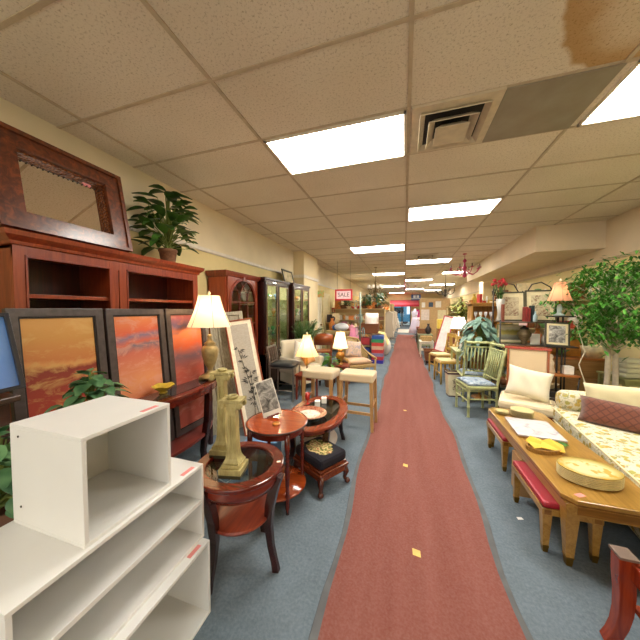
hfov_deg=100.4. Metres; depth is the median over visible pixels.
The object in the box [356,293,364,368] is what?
pole
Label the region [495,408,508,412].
saucer
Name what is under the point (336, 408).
oval coffee table
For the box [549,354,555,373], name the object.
figurine
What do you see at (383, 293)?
potted fern
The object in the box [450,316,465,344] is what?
table lamp
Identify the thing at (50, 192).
mirror glass
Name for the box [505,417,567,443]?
marble board
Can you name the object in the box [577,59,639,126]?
recessed light
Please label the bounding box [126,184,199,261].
potted plant
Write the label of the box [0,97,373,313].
wall
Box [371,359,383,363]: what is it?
storage bin
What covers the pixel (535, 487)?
cushion
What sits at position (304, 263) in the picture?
wall column
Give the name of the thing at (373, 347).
storage bin
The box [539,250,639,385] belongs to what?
ficus tree
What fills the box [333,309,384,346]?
shelving unit
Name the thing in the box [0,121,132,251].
framed mirror
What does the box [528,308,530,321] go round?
book
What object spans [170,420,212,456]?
shelf
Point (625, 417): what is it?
cushion
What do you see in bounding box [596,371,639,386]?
console table
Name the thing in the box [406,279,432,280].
recessed light
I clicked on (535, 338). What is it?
card
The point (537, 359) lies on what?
slipper chair
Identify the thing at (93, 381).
ivy
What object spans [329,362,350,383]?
side table
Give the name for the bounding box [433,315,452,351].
display board
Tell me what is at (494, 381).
shelf
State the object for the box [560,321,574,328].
box
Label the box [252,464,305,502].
shelf
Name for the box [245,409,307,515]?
round side table
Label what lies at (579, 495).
price tag
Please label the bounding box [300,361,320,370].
seat cushion
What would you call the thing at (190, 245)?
trim
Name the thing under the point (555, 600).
floor
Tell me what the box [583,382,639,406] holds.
cushion
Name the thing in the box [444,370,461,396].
waste bin
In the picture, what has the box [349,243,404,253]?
recessed light
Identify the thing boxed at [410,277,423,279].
ceiling vent
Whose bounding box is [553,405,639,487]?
seat cushion
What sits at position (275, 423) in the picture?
wooden coaster
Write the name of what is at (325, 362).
potted plant
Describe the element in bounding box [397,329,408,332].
door mat
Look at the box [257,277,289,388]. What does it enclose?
china cabinet
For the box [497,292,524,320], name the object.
framed picture
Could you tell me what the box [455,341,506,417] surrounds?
chair
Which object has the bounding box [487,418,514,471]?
bench
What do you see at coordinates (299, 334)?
potted palm
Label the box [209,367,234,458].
candlestick
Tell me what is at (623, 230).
wall
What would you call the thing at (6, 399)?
base cabinet
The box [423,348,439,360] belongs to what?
basket
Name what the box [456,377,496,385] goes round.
seat cushion
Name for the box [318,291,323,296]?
wall sign
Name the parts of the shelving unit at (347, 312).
frame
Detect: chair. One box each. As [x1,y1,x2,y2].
[266,344,299,402]
[314,333,332,362]
[428,333,457,375]
[433,336,462,384]
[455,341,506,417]
[457,340,494,403]
[498,345,555,421]
[599,544,639,639]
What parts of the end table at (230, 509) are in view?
leg, leg, leg, leg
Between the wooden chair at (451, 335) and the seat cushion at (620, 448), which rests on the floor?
the wooden chair at (451, 335)
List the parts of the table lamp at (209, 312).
lamp shade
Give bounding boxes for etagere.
[540,316,580,391]
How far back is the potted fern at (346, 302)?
10.37 m
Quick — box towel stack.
[611,357,639,377]
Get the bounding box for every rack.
[357,332,371,359]
[491,282,566,407]
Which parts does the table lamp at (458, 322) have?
lamp shade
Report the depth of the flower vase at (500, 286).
4.11 m
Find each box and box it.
[358,337,369,344]
[418,328,424,333]
[437,319,442,328]
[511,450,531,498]
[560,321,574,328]
[562,365,573,374]
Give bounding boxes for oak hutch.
[466,303,498,383]
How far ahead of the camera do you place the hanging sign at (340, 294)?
8.12 m
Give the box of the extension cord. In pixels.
[576,326,584,382]
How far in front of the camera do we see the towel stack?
3.28 m
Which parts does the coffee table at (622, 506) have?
leg, edge moulding, leg, carved panel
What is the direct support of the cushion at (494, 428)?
on the bench at (492, 429)
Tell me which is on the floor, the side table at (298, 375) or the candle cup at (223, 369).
the side table at (298, 375)
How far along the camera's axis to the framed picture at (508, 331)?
4.18 m
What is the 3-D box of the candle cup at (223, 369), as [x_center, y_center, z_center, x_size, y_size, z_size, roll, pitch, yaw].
[-0.614,0.312,1.674,0.060,0.018,0.060,0,2,5]
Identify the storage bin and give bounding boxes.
[371,346,383,349]
[371,352,383,356]
[371,356,383,359]
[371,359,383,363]
[372,335,383,339]
[372,339,383,342]
[372,342,383,346]
[372,349,383,352]
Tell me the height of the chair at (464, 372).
1.025 m
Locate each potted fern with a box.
[338,299,352,307]
[358,293,374,307]
[371,293,389,307]
[379,291,387,299]
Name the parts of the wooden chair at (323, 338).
backrest, seat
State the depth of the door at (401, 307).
24.86 m
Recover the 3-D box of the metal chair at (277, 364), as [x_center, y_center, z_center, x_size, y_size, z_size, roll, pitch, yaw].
[-0.615,0.884,4.547,0.483,0.893,0.420,0,2,11]
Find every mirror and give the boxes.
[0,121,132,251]
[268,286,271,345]
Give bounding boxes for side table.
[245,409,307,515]
[294,371,317,399]
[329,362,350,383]
[417,333,432,351]
[419,340,433,356]
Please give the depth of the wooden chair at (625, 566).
1.16 m
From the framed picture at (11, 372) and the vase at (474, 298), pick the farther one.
the vase at (474, 298)
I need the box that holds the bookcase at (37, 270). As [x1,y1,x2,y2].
[0,227,204,422]
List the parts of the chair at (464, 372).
leg, seat, rail, rail, leg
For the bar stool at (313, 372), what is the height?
0.706 m
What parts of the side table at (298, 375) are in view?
leg, leg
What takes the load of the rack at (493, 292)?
on the floor
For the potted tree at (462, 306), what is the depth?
7.91 m
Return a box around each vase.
[329,318,334,329]
[425,324,430,333]
[471,294,476,302]
[490,278,507,320]
[534,328,541,343]
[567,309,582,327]
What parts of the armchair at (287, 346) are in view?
armrest, backrest, armrest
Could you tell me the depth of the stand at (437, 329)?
8.63 m
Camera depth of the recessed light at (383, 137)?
2.40 m
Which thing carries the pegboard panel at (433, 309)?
on the floor
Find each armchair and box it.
[279,339,323,387]
[342,336,376,369]
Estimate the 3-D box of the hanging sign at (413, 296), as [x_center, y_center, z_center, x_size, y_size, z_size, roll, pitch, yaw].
[8.114,-2.006,22.545,0.760,0.680,0.065,1,2,17]
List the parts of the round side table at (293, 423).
leg, leg, leg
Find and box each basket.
[361,323,379,333]
[420,335,432,340]
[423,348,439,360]
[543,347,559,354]
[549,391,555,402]
[580,335,604,357]
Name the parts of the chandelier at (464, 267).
stem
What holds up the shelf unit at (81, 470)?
on the shelf unit at (51, 588)
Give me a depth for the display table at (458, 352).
5.01 m
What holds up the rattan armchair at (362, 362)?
on the floor
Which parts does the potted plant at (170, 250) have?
stem, pot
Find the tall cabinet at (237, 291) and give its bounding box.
[205,270,259,348]
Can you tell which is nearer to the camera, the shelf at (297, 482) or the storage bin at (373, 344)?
the shelf at (297, 482)
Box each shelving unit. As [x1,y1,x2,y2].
[325,322,340,349]
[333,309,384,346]
[346,301,389,337]
[446,307,466,351]
[513,299,588,340]
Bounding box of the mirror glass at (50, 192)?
[17,155,105,231]
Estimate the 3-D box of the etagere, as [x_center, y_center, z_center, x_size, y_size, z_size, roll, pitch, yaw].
[3.031,0.661,3.392,0.358,1.426,0.260,1,2,17]
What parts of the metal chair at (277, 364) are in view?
leg, rail, leg, seat, seat frame, leg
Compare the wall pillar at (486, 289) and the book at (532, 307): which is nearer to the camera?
the book at (532, 307)
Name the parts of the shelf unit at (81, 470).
panel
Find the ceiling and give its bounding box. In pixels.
[0,0,639,293]
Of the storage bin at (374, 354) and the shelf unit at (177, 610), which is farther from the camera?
the storage bin at (374, 354)
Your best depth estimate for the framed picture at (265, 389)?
2.21 m
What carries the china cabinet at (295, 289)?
on the floor
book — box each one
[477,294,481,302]
[501,304,504,320]
[522,307,528,321]
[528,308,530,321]
[529,305,534,321]
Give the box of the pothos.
[456,316,506,362]
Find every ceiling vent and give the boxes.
[410,86,506,153]
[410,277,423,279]
[414,253,438,259]
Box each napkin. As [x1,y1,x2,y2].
[525,436,541,448]
[541,438,564,452]
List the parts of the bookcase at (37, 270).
shelf, panel, crown, frame, moulding, shelf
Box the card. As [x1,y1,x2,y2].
[530,334,539,344]
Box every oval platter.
[556,463,624,483]
[556,465,624,485]
[556,466,624,487]
[556,468,623,488]
[556,469,623,490]
[557,457,624,480]
[557,463,624,481]
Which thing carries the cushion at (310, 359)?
on the armchair at (287, 346)
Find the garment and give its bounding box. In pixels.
[385,312,392,336]
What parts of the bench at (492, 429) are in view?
leg, frame, leg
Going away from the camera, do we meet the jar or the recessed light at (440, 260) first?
the jar
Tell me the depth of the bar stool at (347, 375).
3.36 m
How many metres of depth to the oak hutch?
5.68 m
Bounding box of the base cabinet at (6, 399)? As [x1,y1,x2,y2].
[0,393,20,467]
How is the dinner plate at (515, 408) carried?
on the dinner plate
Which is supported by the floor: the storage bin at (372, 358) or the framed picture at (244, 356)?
the framed picture at (244, 356)
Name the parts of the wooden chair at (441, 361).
leg, leg, seat, leg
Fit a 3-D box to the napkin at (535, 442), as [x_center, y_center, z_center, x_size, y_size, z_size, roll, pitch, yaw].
[1.718,0.962,2.103,0.140,0.051,0.112,0,2,0]
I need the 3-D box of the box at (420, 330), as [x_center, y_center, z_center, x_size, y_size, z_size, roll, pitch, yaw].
[3.812,0.412,10.007,0.272,0.186,0.215,1,2,28]
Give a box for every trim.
[0,0,639,293]
[129,224,373,300]
[294,274,318,281]
[451,250,639,298]
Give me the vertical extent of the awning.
2.420 m
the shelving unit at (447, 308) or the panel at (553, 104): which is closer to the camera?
the panel at (553, 104)
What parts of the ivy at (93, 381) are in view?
stem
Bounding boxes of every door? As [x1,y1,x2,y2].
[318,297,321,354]
[322,293,329,348]
[400,307,410,325]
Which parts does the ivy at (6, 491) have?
stem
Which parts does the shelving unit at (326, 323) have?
panel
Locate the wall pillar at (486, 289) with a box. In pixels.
[479,281,496,300]
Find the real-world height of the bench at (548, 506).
0.322 m
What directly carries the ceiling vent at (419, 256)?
in the ceiling
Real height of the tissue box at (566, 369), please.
0.100 m
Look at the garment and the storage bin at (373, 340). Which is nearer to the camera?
the storage bin at (373, 340)
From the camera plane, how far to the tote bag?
8.74 m
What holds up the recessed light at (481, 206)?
in the ceiling
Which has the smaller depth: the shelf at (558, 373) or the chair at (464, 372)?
the shelf at (558, 373)
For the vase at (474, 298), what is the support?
on the shelving unit
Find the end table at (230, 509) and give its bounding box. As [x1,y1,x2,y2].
[198,441,283,595]
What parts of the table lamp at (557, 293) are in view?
lamp shade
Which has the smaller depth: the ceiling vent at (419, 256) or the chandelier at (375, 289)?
the ceiling vent at (419, 256)
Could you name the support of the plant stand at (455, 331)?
on the floor
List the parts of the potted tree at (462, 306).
stem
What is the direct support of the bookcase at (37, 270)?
on the floor
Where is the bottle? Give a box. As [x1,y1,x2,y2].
[533,311,537,321]
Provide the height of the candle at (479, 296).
0.323 m
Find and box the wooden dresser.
[551,355,604,390]
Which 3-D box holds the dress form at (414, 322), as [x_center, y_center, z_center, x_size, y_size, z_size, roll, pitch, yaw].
[5.090,0.182,14.350,0.600,1.560,0.480,1,2,17]
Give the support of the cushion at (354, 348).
on the rattan armchair at (362, 362)
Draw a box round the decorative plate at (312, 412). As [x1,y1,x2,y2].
[294,406,326,419]
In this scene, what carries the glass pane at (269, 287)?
attached to the china cabinet at (265, 285)
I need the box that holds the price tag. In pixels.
[574,493,585,497]
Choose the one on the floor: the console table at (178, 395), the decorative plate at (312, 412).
the console table at (178, 395)
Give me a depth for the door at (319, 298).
9.02 m
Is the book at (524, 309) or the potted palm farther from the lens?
the potted palm
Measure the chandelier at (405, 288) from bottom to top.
0.620 m
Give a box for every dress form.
[395,309,399,327]
[409,309,418,337]
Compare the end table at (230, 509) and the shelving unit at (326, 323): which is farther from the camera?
the shelving unit at (326, 323)
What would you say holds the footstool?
on the floor
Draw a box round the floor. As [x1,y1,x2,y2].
[174,326,639,639]
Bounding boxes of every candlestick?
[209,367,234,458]
[218,394,248,479]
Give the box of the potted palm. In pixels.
[291,319,325,340]
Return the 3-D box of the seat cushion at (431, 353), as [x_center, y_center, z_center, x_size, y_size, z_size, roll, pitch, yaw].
[2.863,0.799,6.309,0.370,0.030,0.380,0,2,-3]
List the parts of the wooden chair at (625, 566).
seat frame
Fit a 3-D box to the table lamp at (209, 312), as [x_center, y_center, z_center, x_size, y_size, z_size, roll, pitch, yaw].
[-1.150,0.160,2.781,0.430,0.915,0.430,1,2,17]
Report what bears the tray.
on the coffee table at (622, 506)
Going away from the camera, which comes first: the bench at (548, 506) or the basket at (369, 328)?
the bench at (548, 506)
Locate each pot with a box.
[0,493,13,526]
[472,348,488,361]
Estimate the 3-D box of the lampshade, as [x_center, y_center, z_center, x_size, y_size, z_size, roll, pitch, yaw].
[1.480,-0.046,7.631,0.390,0.300,0.390,1,2,17]
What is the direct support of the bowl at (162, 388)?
on the console table at (178, 395)
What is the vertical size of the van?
1.900 m
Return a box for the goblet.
[305,392,309,404]
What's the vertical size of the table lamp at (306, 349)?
0.705 m
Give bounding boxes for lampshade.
[365,313,378,323]
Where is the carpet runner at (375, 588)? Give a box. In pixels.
[308,334,533,639]
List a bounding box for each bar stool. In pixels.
[302,366,339,400]
[338,368,376,432]
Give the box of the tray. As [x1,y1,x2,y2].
[526,442,561,455]
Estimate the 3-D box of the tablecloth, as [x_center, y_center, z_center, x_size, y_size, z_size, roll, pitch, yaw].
[1.951,0.566,8.325,0.383,0.414,0.401,1,2,17]
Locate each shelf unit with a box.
[0,457,203,639]
[10,395,170,549]
[113,538,210,639]
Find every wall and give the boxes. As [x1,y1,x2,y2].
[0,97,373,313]
[374,293,441,319]
[442,206,639,387]
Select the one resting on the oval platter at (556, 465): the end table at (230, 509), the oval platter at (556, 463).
the oval platter at (556, 463)
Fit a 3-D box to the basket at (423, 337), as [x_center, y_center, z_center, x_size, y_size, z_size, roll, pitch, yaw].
[3.459,0.599,8.687,0.358,0.152,0.417,1,2,17]
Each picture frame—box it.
[327,314,331,321]
[332,313,338,322]
[335,301,340,308]
[517,283,531,291]
[563,337,581,355]
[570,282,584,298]
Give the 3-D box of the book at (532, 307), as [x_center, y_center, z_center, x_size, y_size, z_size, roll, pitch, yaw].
[3.155,-0.097,3.975,0.030,0.241,0.120,1,2,17]
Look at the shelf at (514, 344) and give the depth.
3.99 m
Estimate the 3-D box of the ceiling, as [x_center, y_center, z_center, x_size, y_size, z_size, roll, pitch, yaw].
[3.628,-1.950,10.639,6.150,0.100,29.600,1,2,17]
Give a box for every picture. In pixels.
[0,313,25,392]
[225,318,262,435]
[254,378,281,418]
[281,269,293,282]
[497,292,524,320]
[497,324,522,342]
[525,290,556,321]
[544,322,569,346]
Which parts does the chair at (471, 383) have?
leg, leg, seat, leg, rail, leg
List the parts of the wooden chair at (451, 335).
leg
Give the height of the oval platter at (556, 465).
0.016 m
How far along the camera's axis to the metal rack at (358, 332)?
7.53 m
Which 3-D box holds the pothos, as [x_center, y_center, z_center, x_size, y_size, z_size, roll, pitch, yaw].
[2.772,0.343,4.541,0.800,0.809,0.834,1,2,20]
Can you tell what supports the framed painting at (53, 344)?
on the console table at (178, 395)
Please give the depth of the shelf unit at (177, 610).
1.29 m
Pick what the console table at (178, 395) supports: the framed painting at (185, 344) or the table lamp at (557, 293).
the framed painting at (185, 344)
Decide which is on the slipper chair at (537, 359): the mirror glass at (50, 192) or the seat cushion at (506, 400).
the seat cushion at (506, 400)
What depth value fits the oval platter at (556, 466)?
1.61 m
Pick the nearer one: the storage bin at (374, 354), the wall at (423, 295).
the storage bin at (374, 354)
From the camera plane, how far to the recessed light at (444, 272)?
10.57 m
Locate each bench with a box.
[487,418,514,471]
[511,460,603,563]
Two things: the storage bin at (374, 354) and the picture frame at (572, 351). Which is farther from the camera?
the storage bin at (374, 354)
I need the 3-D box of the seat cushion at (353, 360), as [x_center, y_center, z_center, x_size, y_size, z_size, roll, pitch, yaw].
[0.783,0.874,5.787,0.540,0.120,0.520,-1,2,-20]
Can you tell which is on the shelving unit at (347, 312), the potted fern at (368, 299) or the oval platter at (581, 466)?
the potted fern at (368, 299)
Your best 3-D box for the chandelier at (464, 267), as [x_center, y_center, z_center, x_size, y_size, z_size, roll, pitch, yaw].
[3.862,-1.448,7.122,0.768,0.640,0.764,1,2,17]
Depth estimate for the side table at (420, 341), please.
8.47 m
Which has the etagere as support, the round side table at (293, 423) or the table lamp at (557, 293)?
the table lamp at (557, 293)
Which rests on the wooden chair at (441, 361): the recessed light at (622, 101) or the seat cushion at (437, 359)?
the seat cushion at (437, 359)
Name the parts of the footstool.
leg, frame, leg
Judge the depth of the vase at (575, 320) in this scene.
4.97 m
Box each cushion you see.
[294,340,302,360]
[296,436,345,469]
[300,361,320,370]
[301,357,314,364]
[343,357,372,364]
[345,340,361,356]
[430,352,450,355]
[435,357,459,361]
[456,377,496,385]
[459,368,482,375]
[487,418,508,441]
[498,390,555,417]
[504,364,554,402]
[513,460,559,509]
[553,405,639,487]
[577,395,639,433]
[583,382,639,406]
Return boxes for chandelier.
[367,267,383,295]
[394,280,416,290]
[435,270,454,296]
[449,253,480,277]
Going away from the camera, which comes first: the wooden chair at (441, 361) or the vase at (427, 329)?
the wooden chair at (441, 361)
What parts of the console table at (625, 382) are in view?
leg, leg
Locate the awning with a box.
[390,300,418,306]
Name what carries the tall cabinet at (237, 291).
on the floor
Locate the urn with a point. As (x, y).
(524, 334)
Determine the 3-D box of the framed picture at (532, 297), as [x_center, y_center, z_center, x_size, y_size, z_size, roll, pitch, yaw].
[3.364,-0.219,4.067,0.400,0.479,0.069,1,2,17]
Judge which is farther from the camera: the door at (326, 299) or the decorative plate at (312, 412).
the door at (326, 299)
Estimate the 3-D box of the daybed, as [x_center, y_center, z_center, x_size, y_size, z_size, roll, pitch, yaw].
[2.544,1.108,1.747,1.002,0.655,2.390,1,2,24]
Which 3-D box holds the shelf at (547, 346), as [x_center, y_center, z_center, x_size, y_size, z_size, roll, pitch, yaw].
[3.031,0.336,3.380,0.320,0.015,0.180,1,2,17]
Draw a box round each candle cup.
[217,367,226,371]
[227,394,238,399]
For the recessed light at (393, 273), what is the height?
0.018 m
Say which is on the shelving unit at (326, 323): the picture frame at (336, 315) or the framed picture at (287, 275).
the picture frame at (336, 315)
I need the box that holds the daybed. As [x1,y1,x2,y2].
[550,390,639,538]
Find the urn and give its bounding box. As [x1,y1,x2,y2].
[517,325,531,343]
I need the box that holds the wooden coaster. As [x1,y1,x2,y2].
[272,421,279,425]
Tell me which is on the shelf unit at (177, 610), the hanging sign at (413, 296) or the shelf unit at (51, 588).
the shelf unit at (51, 588)
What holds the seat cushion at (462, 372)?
on the chair at (464, 372)
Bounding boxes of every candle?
[315,400,319,406]
[321,397,326,403]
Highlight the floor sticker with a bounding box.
[412,548,420,557]
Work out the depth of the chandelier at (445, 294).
10.18 m
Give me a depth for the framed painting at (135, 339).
2.25 m
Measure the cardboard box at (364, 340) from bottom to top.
0.200 m
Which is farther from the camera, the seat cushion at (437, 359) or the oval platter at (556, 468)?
the seat cushion at (437, 359)
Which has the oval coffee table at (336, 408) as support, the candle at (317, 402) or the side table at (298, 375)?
the candle at (317, 402)
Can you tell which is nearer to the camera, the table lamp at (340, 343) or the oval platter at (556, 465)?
the oval platter at (556, 465)
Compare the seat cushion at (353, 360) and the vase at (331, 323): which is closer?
the seat cushion at (353, 360)
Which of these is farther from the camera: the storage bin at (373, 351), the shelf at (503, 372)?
the storage bin at (373, 351)
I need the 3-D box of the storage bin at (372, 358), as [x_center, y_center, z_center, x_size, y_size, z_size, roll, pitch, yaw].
[1.660,1.069,7.648,0.324,0.096,0.404,1,2,17]
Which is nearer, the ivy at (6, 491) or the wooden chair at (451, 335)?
the ivy at (6, 491)
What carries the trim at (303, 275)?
attached to the wall at (218, 232)
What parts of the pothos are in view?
stem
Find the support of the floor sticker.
on the carpet runner at (375, 588)
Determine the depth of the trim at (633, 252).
5.33 m
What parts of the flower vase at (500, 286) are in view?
flower, stem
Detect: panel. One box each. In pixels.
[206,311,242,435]
[419,298,450,340]
[482,63,626,142]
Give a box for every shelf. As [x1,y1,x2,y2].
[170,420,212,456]
[216,494,266,536]
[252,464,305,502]
[299,430,336,443]
[452,369,506,379]
[492,380,559,390]
[493,320,565,322]
[495,341,543,346]
[540,345,578,348]
[545,316,575,316]
[550,371,580,377]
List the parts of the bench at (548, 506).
leg, leg, frame, leg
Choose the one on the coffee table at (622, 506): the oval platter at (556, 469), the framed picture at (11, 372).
the oval platter at (556, 469)
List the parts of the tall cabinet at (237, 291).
crown, door, arch moulding, glass pane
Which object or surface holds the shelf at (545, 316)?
attached to the etagere
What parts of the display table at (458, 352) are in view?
leg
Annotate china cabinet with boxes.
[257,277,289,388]
[289,282,309,339]
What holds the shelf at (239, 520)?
attached to the end table at (230, 509)
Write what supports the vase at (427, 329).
on the side table at (430, 334)
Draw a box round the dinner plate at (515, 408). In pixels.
[510,406,533,413]
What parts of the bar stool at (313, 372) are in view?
leg, leg, seat, leg, leg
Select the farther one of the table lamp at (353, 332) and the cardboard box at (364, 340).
the cardboard box at (364, 340)
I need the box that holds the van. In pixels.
[394,307,409,323]
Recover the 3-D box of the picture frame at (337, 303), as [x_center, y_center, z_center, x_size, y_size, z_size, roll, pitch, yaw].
[0.716,-0.620,10.576,0.261,0.348,0.020,1,2,25]
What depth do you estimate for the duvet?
8.84 m
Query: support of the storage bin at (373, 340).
on the storage bin at (373, 344)
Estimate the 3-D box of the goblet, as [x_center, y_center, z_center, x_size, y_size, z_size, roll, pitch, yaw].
[-0.141,0.884,3.015,0.060,0.125,0.060,1,2,17]
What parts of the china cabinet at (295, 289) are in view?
door, crown, door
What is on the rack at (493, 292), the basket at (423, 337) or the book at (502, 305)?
the book at (502, 305)
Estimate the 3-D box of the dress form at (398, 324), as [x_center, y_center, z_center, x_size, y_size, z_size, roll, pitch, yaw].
[5.333,0.017,18.779,0.600,1.560,0.480,1,2,17]
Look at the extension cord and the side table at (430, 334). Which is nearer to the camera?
the extension cord
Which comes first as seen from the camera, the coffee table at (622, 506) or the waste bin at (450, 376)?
the coffee table at (622, 506)
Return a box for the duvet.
[334,323,348,330]
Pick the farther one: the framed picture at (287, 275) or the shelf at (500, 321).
the framed picture at (287, 275)
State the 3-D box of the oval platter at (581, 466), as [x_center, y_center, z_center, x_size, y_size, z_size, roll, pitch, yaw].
[1.713,0.946,1.699,0.324,0.016,0.246,1,2,14]
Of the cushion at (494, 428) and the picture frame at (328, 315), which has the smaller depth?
the cushion at (494, 428)
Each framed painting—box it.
[1,308,108,422]
[102,309,174,441]
[163,309,207,437]
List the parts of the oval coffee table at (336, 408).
leg, glass, leg, leg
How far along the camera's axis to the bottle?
3.88 m
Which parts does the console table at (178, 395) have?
leg, leg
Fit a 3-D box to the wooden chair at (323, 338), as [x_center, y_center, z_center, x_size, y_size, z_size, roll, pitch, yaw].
[0.077,0.783,6.885,0.480,0.920,0.530,0,2,-3]
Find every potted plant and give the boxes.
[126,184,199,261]
[322,353,342,387]
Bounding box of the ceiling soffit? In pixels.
[467,220,606,281]
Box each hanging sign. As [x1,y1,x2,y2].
[335,289,352,300]
[411,294,420,299]
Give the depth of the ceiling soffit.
5.00 m
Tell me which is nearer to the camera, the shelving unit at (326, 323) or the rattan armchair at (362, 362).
the rattan armchair at (362, 362)
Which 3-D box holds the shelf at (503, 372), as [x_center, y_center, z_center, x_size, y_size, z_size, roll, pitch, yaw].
[3.082,1.050,5.101,0.920,0.020,0.620,1,2,17]
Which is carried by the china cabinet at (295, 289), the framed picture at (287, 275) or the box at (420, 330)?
the framed picture at (287, 275)
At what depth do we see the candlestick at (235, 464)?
1.46 m
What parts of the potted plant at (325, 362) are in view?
pot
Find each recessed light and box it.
[263,110,405,174]
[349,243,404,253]
[372,272,403,275]
[406,258,451,263]
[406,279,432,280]
[408,197,503,221]
[442,271,462,273]
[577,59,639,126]
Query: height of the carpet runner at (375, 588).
0.008 m
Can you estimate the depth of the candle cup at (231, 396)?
1.46 m
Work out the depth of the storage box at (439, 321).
8.63 m
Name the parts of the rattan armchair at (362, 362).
backrest, seat, armrest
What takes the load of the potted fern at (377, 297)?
on the shelving unit at (347, 312)
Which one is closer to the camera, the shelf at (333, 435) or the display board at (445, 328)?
the shelf at (333, 435)
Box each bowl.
[151,382,174,393]
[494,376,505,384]
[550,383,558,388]
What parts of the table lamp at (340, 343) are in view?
lamp shade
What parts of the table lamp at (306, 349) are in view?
lamp shade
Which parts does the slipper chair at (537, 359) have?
post, rail, backrest, post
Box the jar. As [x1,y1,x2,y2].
[528,323,534,327]
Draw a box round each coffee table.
[289,396,347,465]
[488,407,639,566]
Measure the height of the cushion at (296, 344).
0.494 m
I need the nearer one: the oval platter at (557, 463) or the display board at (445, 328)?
the oval platter at (557, 463)
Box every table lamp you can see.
[187,291,230,380]
[295,332,318,368]
[333,330,347,364]
[349,328,358,339]
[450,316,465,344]
[547,279,572,315]
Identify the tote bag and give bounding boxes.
[384,337,390,354]
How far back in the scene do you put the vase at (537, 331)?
4.02 m
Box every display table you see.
[326,330,364,348]
[450,346,506,379]
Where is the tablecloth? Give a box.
[378,331,388,345]
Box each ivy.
[0,425,13,526]
[44,368,129,412]
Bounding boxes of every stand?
[436,328,447,350]
[453,329,463,358]
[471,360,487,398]
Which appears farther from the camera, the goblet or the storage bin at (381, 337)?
the storage bin at (381, 337)
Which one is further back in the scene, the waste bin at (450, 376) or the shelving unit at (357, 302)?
the shelving unit at (357, 302)
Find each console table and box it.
[138,379,216,457]
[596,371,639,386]
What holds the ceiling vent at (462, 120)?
in the ceiling
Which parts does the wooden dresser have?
drawer, drawer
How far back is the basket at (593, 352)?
3.85 m
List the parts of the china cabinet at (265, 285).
door, door, crown, door, door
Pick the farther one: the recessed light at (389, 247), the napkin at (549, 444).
the recessed light at (389, 247)
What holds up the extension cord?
hanging from the etagere
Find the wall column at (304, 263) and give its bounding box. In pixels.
[294,251,317,348]
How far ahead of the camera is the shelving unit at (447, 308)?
9.51 m
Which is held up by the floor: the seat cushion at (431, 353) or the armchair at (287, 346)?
the armchair at (287, 346)
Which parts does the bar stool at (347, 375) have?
leg, leg, seat, leg, leg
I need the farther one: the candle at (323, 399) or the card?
the card
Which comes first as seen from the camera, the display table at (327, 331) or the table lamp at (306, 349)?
the table lamp at (306, 349)
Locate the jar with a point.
(530, 325)
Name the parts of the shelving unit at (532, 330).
panel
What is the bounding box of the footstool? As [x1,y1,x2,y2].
[293,436,349,498]
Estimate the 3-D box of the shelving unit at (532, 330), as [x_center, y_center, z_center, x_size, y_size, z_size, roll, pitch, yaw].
[4.651,0.458,5.135,1.500,1.700,0.350,1,2,17]
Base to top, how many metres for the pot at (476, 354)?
0.220 m
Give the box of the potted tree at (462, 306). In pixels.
[446,297,467,329]

